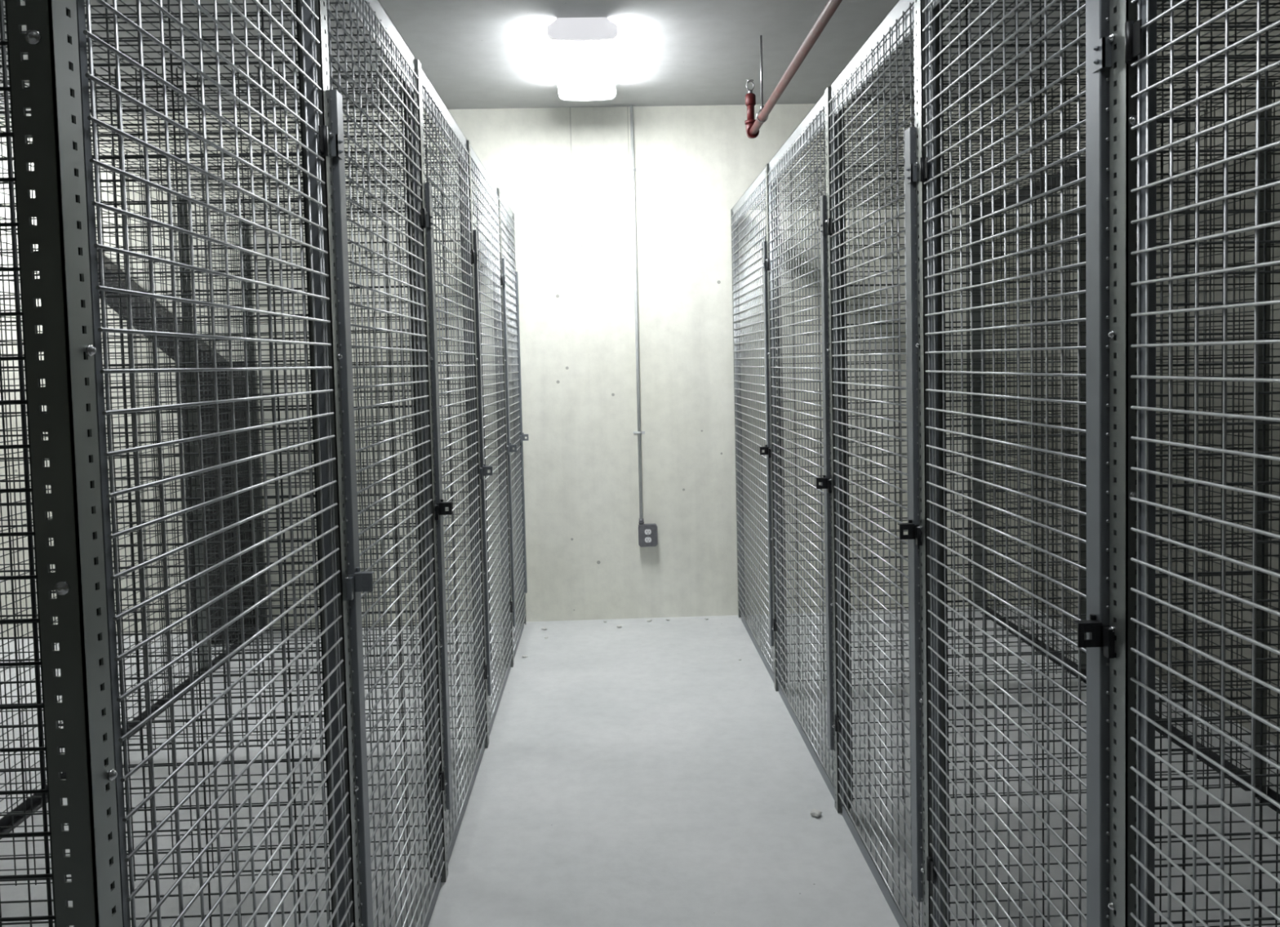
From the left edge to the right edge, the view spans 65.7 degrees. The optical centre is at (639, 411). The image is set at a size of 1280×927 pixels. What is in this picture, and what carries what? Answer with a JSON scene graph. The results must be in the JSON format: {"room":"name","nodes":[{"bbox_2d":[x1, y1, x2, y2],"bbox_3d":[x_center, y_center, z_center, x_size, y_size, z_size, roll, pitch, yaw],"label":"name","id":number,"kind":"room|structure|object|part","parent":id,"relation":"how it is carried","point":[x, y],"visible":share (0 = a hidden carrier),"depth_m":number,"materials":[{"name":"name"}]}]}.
{"room":"storage locker room","nodes":[
{"label":"storage locker room","id":0,"kind":"room"},
{"bbox_2d":[0,100,1031,637],"bbox_3d":[-1.647,-0.218,5.236,7.840,2.943,0.200,-1,3,-2],"label":"wall","id":1,"kind":"structure","parent":0,"point":[565,180],"depth_m":5.18,"materials":[{"name":"beige concrete"}]},
{"bbox_2d":[97,252,226,362],"bbox_3d":[-2.505,-0.567,5.001,0.768,0.658,0.160,-1,3,-2],"label":"duct","id":2,"kind":"object","parent":1,"relation":"attached to","point":[107,266],"visible":0.1,"depth_m":4.93,"materials":[{"name":"grey metal"}]},
{"bbox_2d":[626,105,644,524],"bbox_3d":[-0.018,-0.491,5.162,0.060,2.167,0.032,-1,3,-2],"label":"conduit","id":3,"kind":"object","parent":1,"relation":"attached to","point":[633,169],"visible":1,"depth_m":5.15,"materials":[{"name":"grey metal"}]},
{"bbox_2d":[638,523,657,546],"bbox_3d":[0.041,0.650,5.205,0.100,0.116,0.054,-1,3,-2],"label":"outlet box","id":4,"kind":"object","parent":1,"relation":"attached to","point":[647,533],"visible":1,"depth_m":5.18,"materials":[{"name":"grey metal"}]},
{"bbox_2d":[644,537,651,542],"bbox_3d":[0.042,0.672,5.181,0.035,0.027,0.003,-1,3,-2],"label":"socket","id":5,"kind":"object","parent":4,"relation":"attached to","point":[647,540],"depth_m":5.18,"materials":[{"name":"white plastic"}]},
{"bbox_2d":[644,529,651,534],"bbox_3d":[0.041,0.630,5.178,0.035,0.027,0.003,-1,3,-2],"label":"socket","id":6,"kind":"object","parent":4,"relation":"attached to","point":[646,531],"depth_m":5.18,"materials":[{"name":"white plastic"}]},
{"bbox_2d":[0,0,1189,115],"bbox_3d":[-1.552,-1.419,1.179,7.440,0.150,7.790,-1,3,-2],"label":"ceiling","id":7,"kind":"structure","parent":0,"point":[475,54],"depth_m":4.15,"materials":[{"name":"paint"}]},
{"bbox_2d":[546,17,617,101],"bbox_3d":[-0.234,-1.482,4.233,0.272,0.085,0.890,-1,3,-2],"label":"ceiling light","id":8,"kind":"object","parent":7,"relation":"attached to","point":[584,50],"visible":1,"depth_m":4.02,"materials":[{"name":"white plastic"}]},
{"bbox_2d":[744,0,842,138],"bbox_3d":[0.599,-1.202,0.885,0.053,0.354,7.046,-1,3,-2],"label":"pipe","id":9,"kind":"object","parent":7,"relation":"hanging from","point":[753,126],"visible":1,"depth_m":3.58,"materials":[{"name":"metal"}]},
{"bbox_3d":[0.497,-1.387,4.055,0.008,0.293,0.008,-1,3,-2],"label":"hanger rod","id":10,"kind":"part","parent":9,"relation":"part of","materials":[{"name":"grey metal"}]},
{"bbox_2d":[0,606,1279,926],"bbox_3d":[-1.487,1.385,1.317,7.440,0.120,7.790,-1,3,-2],"label":"floor","id":11,"kind":"structure","parent":0,"point":[640,773],"depth_m":3.10,"materials":[{"name":"grey concrete"}]},
{"bbox_2d":[0,0,353,926],"bbox_3d":[-1.185,0.253,1.244,1.396,2.134,0.817,-1,3,-2],"label":"partition","id":12,"kind":"object","parent":11,"relation":"on","point":[68,287],"visible":1,"depth_m":0.92,"materials":[{"name":"grey metal"}]},
{"bbox_3d":[-1.186,0.274,0.851,1.348,2.110,0.007,-1,3,-2],"label":"panel","id":13,"kind":"part","parent":12,"relation":"part of","materials":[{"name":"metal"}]},
{"bbox_3d":[-0.500,0.257,0.884,0.036,2.130,0.042,-1,3,-2],"label":"corner post","id":14,"kind":"part","parent":12,"relation":"part of","materials":[{"name":"metal"}]},
{"bbox_2d":[179,363,255,642],"bbox_3d":[-2.128,0.457,5.001,0.230,1.400,0.285,-1,3,-2],"label":"cabinet","id":15,"kind":"object","parent":11,"relation":"on","point":[224,418],"visible":0.23,"depth_m":4.90,"materials":[{"name":"grey metal"}]},
{"bbox_3d":[-2.125,0.448,4.886,0.210,1.330,0.011,-1,3,-2],"label":"door","id":16,"kind":"part","parent":15,"relation":"part of","materials":[{"name":"black paint"}]},
{"bbox_3d":[-2.041,0.402,4.869,0.009,0.129,0.022,-1,3,-2],"label":"handle","id":17,"kind":"part","parent":15,"relation":"part of","materials":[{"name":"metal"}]},
{"bbox_2d":[0,0,444,926],"bbox_3d":[-1.195,0.211,2.091,1.430,2.134,0.876,-1,3,-2],"label":"partition","id":18,"kind":"object","parent":11,"relation":"on","point":[351,581],"visible":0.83,"depth_m":1.74,"materials":[{"name":"grey metal"}]},
{"bbox_3d":[-1.248,-0.839,2.043,1.364,0.007,0.864,-1,3,-2],"label":"roof panel","id":19,"kind":"part","parent":18,"relation":"part of","materials":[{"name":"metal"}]},
{"bbox_3d":[-0.526,0.217,1.701,0.036,2.130,0.042,-1,3,-2],"label":"corner post","id":20,"kind":"part","parent":18,"relation":"part of","materials":[{"name":"metal"}]},
{"bbox_3d":[-0.571,-0.821,2.064,0.036,0.098,0.866,-1,3,-2],"label":"rail","id":21,"kind":"part","parent":18,"relation":"part of","materials":[{"name":"grey metal"}]},
{"bbox_3d":[-0.534,0.193,2.135,0.011,2.085,0.814,-1,3,-2],"label":"door frame","id":22,"kind":"part","parent":18,"relation":"part of","materials":[{"name":"grey metal"}]},
{"bbox_3d":[-0.525,0.190,2.135,0.007,2.043,0.819,-1,3,-2],"label":"door","id":23,"kind":"part","parent":18,"relation":"part of","materials":[{"name":"metal"}]},
{"bbox_3d":[-0.508,1.244,2.183,0.002,0.030,0.814,-1,3,-2],"label":"rail","id":24,"kind":"part","parent":18,"relation":"part of","materials":[{"name":"grey metal"}]},
{"bbox_2d":[0,57,487,886],"bbox_3d":[-1.223,0.168,2.983,1.430,2.134,0.909,-1,3,-2],"label":"partition","id":25,"kind":"object","parent":11,"relation":"on","point":[428,99],"visible":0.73,"depth_m":2.59,"materials":[{"name":"grey metal"}]},
{"bbox_3d":[-1.933,0.176,2.986,0.007,2.090,0.857,-1,3,-2],"label":"panel","id":26,"kind":"part","parent":25,"relation":"part of","materials":[{"name":"metal"}]},
{"bbox_3d":[-1.896,1.232,3.038,0.035,0.035,0.857,-1,3,-2],"label":"rail","id":27,"kind":"part","parent":25,"relation":"part of","materials":[{"name":"metal"}]},
{"bbox_3d":[-1.277,-0.882,2.935,1.364,0.007,0.897,-1,3,-2],"label":"roof panel","id":28,"kind":"part","parent":25,"relation":"part of","materials":[{"name":"metal"}]},
{"bbox_3d":[-0.554,0.175,2.576,0.036,2.130,0.042,-1,3,-2],"label":"corner post","id":29,"kind":"part","parent":25,"relation":"part of","materials":[{"name":"metal"}]},
{"bbox_3d":[-0.599,-0.865,2.957,0.036,0.098,0.899,-1,3,-2],"label":"rail","id":30,"kind":"part","parent":25,"relation":"part of","materials":[{"name":"grey metal"}]},
{"bbox_3d":[-0.553,0.147,3.027,0.007,2.043,0.852,-1,3,-2],"label":"door","id":31,"kind":"part","parent":25,"relation":"part of","materials":[{"name":"metal"}]},
{"bbox_3d":[-0.562,0.150,3.027,0.011,2.085,0.847,-1,3,-2],"label":"door frame","id":32,"kind":"part","parent":25,"relation":"part of","materials":[{"name":"grey metal"}]},
{"bbox_3d":[-0.536,1.201,3.075,0.002,0.030,0.847,-1,3,-2],"label":"rail","id":33,"kind":"part","parent":25,"relation":"part of","materials":[{"name":"grey metal"}]},
{"bbox_2d":[470,273,472,304],"bbox_3d":[-0.569,-0.411,3.347,0.006,0.106,0.040,-1,3,-2],"label":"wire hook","id":34,"kind":"object","parent":25,"relation":"hanging from","point":[471,273],"visible":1,"depth_m":3.35,"materials":[{"name":"silver metal"}]},
{"bbox_2d":[91,139,512,750],"bbox_3d":[-1.252,0.123,3.904,1.430,2.134,0.934,-1,3,-2],"label":"partition","id":35,"kind":"object","parent":11,"relation":"on","point":[476,169],"visible":0.58,"depth_m":3.51,"materials":[{"name":"grey metal"}]},
{"bbox_3d":[-1.962,0.132,3.907,0.007,2.090,0.882,-1,3,-2],"label":"panel","id":36,"kind":"part","parent":35,"relation":"part of","materials":[{"name":"metal"}]},
{"bbox_3d":[-1.926,1.187,3.959,0.035,0.035,0.882,-1,3,-2],"label":"rail","id":37,"kind":"part","parent":35,"relation":"part of","materials":[{"name":"metal"}]},
{"bbox_3d":[-1.306,-0.927,3.856,1.364,0.007,0.922,-1,3,-2],"label":"roof panel","id":38,"kind":"part","parent":35,"relation":"part of","materials":[{"name":"metal"}]},
{"bbox_3d":[-0.583,0.130,3.485,0.036,2.130,0.042,-1,3,-2],"label":"corner post","id":39,"kind":"part","parent":35,"relation":"part of","materials":[{"name":"metal"}]},
{"bbox_3d":[-0.628,-0.909,3.877,0.036,0.098,0.924,-1,3,-2],"label":"rail","id":40,"kind":"part","parent":35,"relation":"part of","materials":[{"name":"grey metal"}]},
{"bbox_3d":[-0.583,0.102,3.948,0.007,2.043,0.877,-1,3,-2],"label":"door","id":41,"kind":"part","parent":35,"relation":"part of","materials":[{"name":"metal"}]},
{"bbox_3d":[-0.592,0.105,3.948,0.011,2.085,0.872,-1,3,-2],"label":"door frame","id":42,"kind":"part","parent":35,"relation":"part of","materials":[{"name":"grey metal"}]},
{"bbox_3d":[-0.566,1.156,3.996,0.002,0.030,0.872,-1,3,-2],"label":"rail","id":43,"kind":"part","parent":35,"relation":"part of","materials":[{"name":"grey metal"}]},
{"bbox_2d":[178,187,528,675],"bbox_3d":[-1.280,0.082,4.756,1.430,2.134,0.771,-1,3,-2],"label":"partition","id":44,"kind":"object","parent":11,"relation":"on","point":[504,210],"visible":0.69,"depth_m":4.44,"materials":[{"name":"grey metal"}]},
{"bbox_3d":[-1.962,0.119,4.376,0.040,2.130,0.040,-1,3,-2],"label":"post","id":45,"kind":"part","parent":44,"relation":"part of","materials":[{"name":"metal"}]},
{"bbox_3d":[-1.988,0.092,4.718,0.007,2.090,0.637,-1,3,-2],"label":"panel","id":46,"kind":"part","parent":44,"relation":"part of","materials":[{"name":"metal"}]},
{"bbox_3d":[-1.951,1.148,4.770,0.035,0.035,0.637,-1,3,-2],"label":"rail","id":47,"kind":"part","parent":44,"relation":"part of","materials":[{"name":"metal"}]},
{"bbox_3d":[-1.985,0.084,5.085,0.040,2.130,0.040,-1,3,-2],"label":"post","id":48,"kind":"part","parent":44,"relation":"part of","materials":[{"name":"metal"}]},
{"bbox_3d":[-1.332,-0.967,4.667,1.364,0.007,0.677,-1,3,-2],"label":"roof panel","id":49,"kind":"part","parent":44,"relation":"part of","materials":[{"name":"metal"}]},
{"bbox_3d":[-0.613,0.085,4.418,0.036,2.130,0.042,-1,3,-2],"label":"corner post","id":50,"kind":"part","parent":44,"relation":"part of","materials":[{"name":"metal"}]},
{"bbox_3d":[-0.655,-0.951,4.730,0.036,0.098,0.762,-1,3,-2],"label":"rail","id":51,"kind":"part","parent":44,"relation":"part of","materials":[{"name":"grey metal"}]},
{"bbox_3d":[-0.609,0.062,4.775,0.007,2.043,0.665,-1,3,-2],"label":"door","id":52,"kind":"part","parent":44,"relation":"part of","materials":[{"name":"metal"}]},
{"bbox_3d":[-0.639,0.050,5.136,0.036,2.130,0.030,-1,3,-2],"label":"corner post","id":53,"kind":"part","parent":44,"relation":"part of","materials":[{"name":"metal"}]},
{"bbox_3d":[-0.618,0.065,4.776,0.011,2.085,0.660,-1,3,-2],"label":"door frame","id":54,"kind":"part","parent":44,"relation":"part of","materials":[{"name":"grey metal"}]},
{"bbox_3d":[-0.591,1.117,4.807,0.002,0.030,0.627,-1,3,-2],"label":"rail","id":55,"kind":"part","parent":44,"relation":"part of","materials":[{"name":"grey metal"}]},
{"bbox_2d":[809,808,822,817],"bbox_3d":[0.520,1.191,2.939,0.032,0.015,0.037,0,3,26],"label":"chip","id":56,"kind":"object","parent":11,"relation":"on","point":[815,813],"visible":1,"depth_m":2.93,"materials":[{"name":"grey concrete"}]},
{"bbox_2d":[730,158,1086,691],"bbox_3d":[1.140,0.033,4.610,1.342,2.134,1.211,-1,3,-2],"label":"partition","id":57,"kind":"object","parent":11,"relation":"on","point":[759,186],"visible":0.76,"depth_m":4.20,"materials":[{"name":"grey metal"}]},
{"bbox_3d":[0.513,0.022,5.171,0.036,2.130,0.030,-1,3,-2],"label":"corner post","id":58,"kind":"part","parent":57,"relation":"part of","materials":[{"name":"metal"}]},
{"bbox_3d":[0.512,-0.969,4.546,0.036,0.098,1.202,-1,3,-2],"label":"rail","id":59,"kind":"part","parent":57,"relation":"part of","materials":[{"name":"grey metal"}]},
{"bbox_3d":[0.513,0.042,4.590,0.007,2.043,1.105,-1,3,-2],"label":"door","id":60,"kind":"part","parent":57,"relation":"part of","materials":[{"name":"metal"}]},
{"bbox_3d":[0.522,0.048,4.591,0.011,2.085,1.100,-1,3,-2],"label":"door frame","id":61,"kind":"part","parent":57,"relation":"part of","materials":[{"name":"grey metal"}]},
{"bbox_3d":[0.545,1.100,4.622,0.002,0.030,1.067,-1,3,-2],"label":"rail","id":62,"kind":"part","parent":57,"relation":"part of","materials":[{"name":"grey metal"}]},
{"bbox_3d":[0.546,0.078,4.014,0.036,2.130,0.042,-1,3,-2],"label":"corner post","id":63,"kind":"part","parent":57,"relation":"part of","materials":[{"name":"metal"}]},
{"bbox_3d":[1.145,-1.017,4.523,1.276,0.007,1.117,-1,3,-2],"label":"roof panel","id":64,"kind":"part","parent":57,"relation":"part of","materials":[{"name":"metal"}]},
{"bbox_3d":[1.772,-0.009,5.200,0.040,2.130,0.040,-1,3,-2],"label":"post","id":65,"kind":"part","parent":57,"relation":"part of","materials":[{"name":"metal"}]},
{"bbox_3d":[1.770,-0.991,4.564,0.035,0.065,1.077,-1,3,-2],"label":"rail","id":66,"kind":"part","parent":57,"relation":"part of","materials":[{"name":"metal"}]},
{"bbox_3d":[1.818,1.065,4.666,0.035,0.035,1.077,-1,3,-2],"label":"rail","id":67,"kind":"part","parent":57,"relation":"part of","materials":[{"name":"metal"}]},
{"bbox_3d":[1.805,0.009,4.614,0.007,2.090,1.077,-1,3,-2],"label":"panel","id":68,"kind":"part","parent":57,"relation":"part of","materials":[{"name":"metal"}]},
{"bbox_3d":[1.809,0.047,4.051,0.040,2.130,0.040,-1,3,-2],"label":"post","id":69,"kind":"part","parent":57,"relation":"part of","materials":[{"name":"metal"}]},
{"bbox_2d":[767,80,1271,813],"bbox_3d":[1.176,0.089,3.459,1.342,2.134,1.094,-1,3,-2],"label":"partition","id":70,"kind":"object","parent":11,"relation":"on","point":[818,119],"visible":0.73,"depth_m":2.97,"materials":[{"name":"grey metal"}]},
{"bbox_3d":[0.548,-0.913,3.394,0.036,0.098,1.084,-1,3,-2],"label":"rail","id":71,"kind":"part","parent":70,"relation":"part of","materials":[{"name":"grey metal"}]},
{"bbox_3d":[0.548,0.097,3.462,0.007,2.043,1.037,-1,3,-2],"label":"door","id":72,"kind":"part","parent":70,"relation":"part of","materials":[{"name":"metal"}]},
{"bbox_3d":[0.558,0.102,3.463,0.011,2.085,1.032,-1,3,-2],"label":"door frame","id":73,"kind":"part","parent":70,"relation":"part of","materials":[{"name":"grey metal"}]},
{"bbox_3d":[0.581,1.154,3.511,0.002,0.030,1.032,-1,3,-2],"label":"rail","id":74,"kind":"part","parent":70,"relation":"part of","materials":[{"name":"grey metal"}]},
{"bbox_3d":[0.581,0.131,2.921,0.036,2.130,0.042,-1,3,-2],"label":"corner post","id":75,"kind":"part","parent":70,"relation":"part of","materials":[{"name":"metal"}]},
{"bbox_3d":[1.181,-0.963,3.413,1.276,0.007,1.082,-1,3,-2],"label":"roof panel","id":76,"kind":"part","parent":70,"relation":"part of","materials":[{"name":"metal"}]},
{"bbox_3d":[1.853,1.119,3.555,0.035,0.035,1.042,-1,3,-2],"label":"rail","id":77,"kind":"part","parent":70,"relation":"part of","materials":[{"name":"metal"}]},
{"bbox_3d":[1.840,0.063,3.503,0.007,2.090,1.042,-1,3,-2],"label":"panel","id":78,"kind":"part","parent":70,"relation":"part of","materials":[{"name":"metal"}]},
{"bbox_3d":[1.843,0.100,2.958,0.040,2.130,0.040,-1,3,-2],"label":"post","id":79,"kind":"part","parent":70,"relation":"part of","materials":[{"name":"metal"}]},
{"bbox_2d":[827,0,1279,926],"bbox_3d":[1.207,0.136,2.490,1.342,2.134,0.844,-1,3,-2],"label":"partition","id":80,"kind":"object","parent":11,"relation":"on","point":[906,17],"visible":0.74,"depth_m":2.12,"materials":[{"name":"grey metal"}]},
{"bbox_3d":[0.579,-0.866,2.425,0.036,0.098,0.834,-1,3,-2],"label":"rail","id":81,"kind":"part","parent":80,"relation":"part of","materials":[{"name":"grey metal"}]},
{"bbox_3d":[0.612,1.201,2.543,0.002,0.030,0.782,-1,3,-2],"label":"rail","id":82,"kind":"part","parent":80,"relation":"part of","materials":[{"name":"grey metal"}]},
{"bbox_3d":[0.579,0.144,2.494,0.007,2.043,0.787,-1,3,-2],"label":"door","id":83,"kind":"part","parent":80,"relation":"part of","materials":[{"name":"metal"}]},
{"bbox_3d":[0.589,0.149,2.495,0.011,2.085,0.782,-1,3,-2],"label":"door frame","id":84,"kind":"part","parent":80,"relation":"part of","materials":[{"name":"grey metal"}]},
{"bbox_3d":[0.608,0.172,2.077,0.036,2.130,0.042,-1,3,-2],"label":"corner post","id":85,"kind":"part","parent":80,"relation":"part of","materials":[{"name":"metal"}]},
{"bbox_3d":[1.211,-0.916,2.444,1.276,0.007,0.832,-1,3,-2],"label":"roof panel","id":86,"kind":"part","parent":80,"relation":"part of","materials":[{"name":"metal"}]},
{"bbox_3d":[1.884,1.166,2.587,0.035,0.035,0.792,-1,3,-2],"label":"rail","id":87,"kind":"part","parent":80,"relation":"part of","materials":[{"name":"metal"}]},
{"bbox_3d":[1.871,0.110,2.535,0.007,2.090,0.792,-1,3,-2],"label":"panel","id":88,"kind":"part","parent":80,"relation":"part of","materials":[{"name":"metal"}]},
{"bbox_2d":[920,0,1279,926],"bbox_3d":[1.233,0.176,1.669,1.342,2.134,0.799,-1,3,-2],"label":"partition","id":89,"kind":"object","parent":11,"relation":"on","point":[1111,112],"visible":0.89,"depth_m":1.34,"materials":[{"name":"grey metal"}]},
{"bbox_3d":[0.615,0.189,1.674,0.011,2.085,0.737,-1,3,-2],"label":"door frame","id":90,"kind":"part","parent":89,"relation":"part of","materials":[{"name":"grey metal"}]},
{"bbox_3d":[0.605,-0.826,1.604,0.036,0.098,0.789,-1,3,-2],"label":"rail","id":91,"kind":"part","parent":89,"relation":"part of","materials":[{"name":"grey metal"}]},
{"bbox_3d":[0.605,0.184,1.673,0.007,2.043,0.742,-1,3,-2],"label":"door","id":92,"kind":"part","parent":89,"relation":"part of","materials":[{"name":"metal"}]},
{"bbox_3d":[0.625,0.211,1.278,0.020,2.130,0.042,-1,3,-2],"label":"corner post","id":93,"kind":"part","parent":89,"relation":"part of","materials":[{"name":"metal"}]},
{"bbox_3d":[1.268,0.196,1.286,1.276,2.110,0.007,-1,3,-2],"label":"panel","id":94,"kind":"part","parent":89,"relation":"part of","materials":[{"name":"metal"}]},
{"bbox_2d":[1124,0,1279,926],"bbox_3d":[1.260,0.216,0.836,1.342,2.134,0.869,-1,3,-2],"label":"partition","id":95,"kind":"object","parent":11,"relation":"on","point":[1140,36],"visible":1,"depth_m":1.15,"materials":[{"name":"grey metal"}]},
{"bbox_3d":[0.641,0.230,0.840,0.011,2.085,0.807,-1,3,-2],"label":"door frame","id":96,"kind":"part","parent":95,"relation":"part of","materials":[{"name":"grey metal"}]},
{"bbox_2d":[1032,0,1279,745],"bbox_3d":[2.297,-0.119,1.365,0.200,2.943,7.790,-1,3,-2],"label":"wall","id":97,"kind":"structure","parent":0,"point":[1251,126],"depth_m":3.74,"materials":[{"name":"concrete"}]}
]}

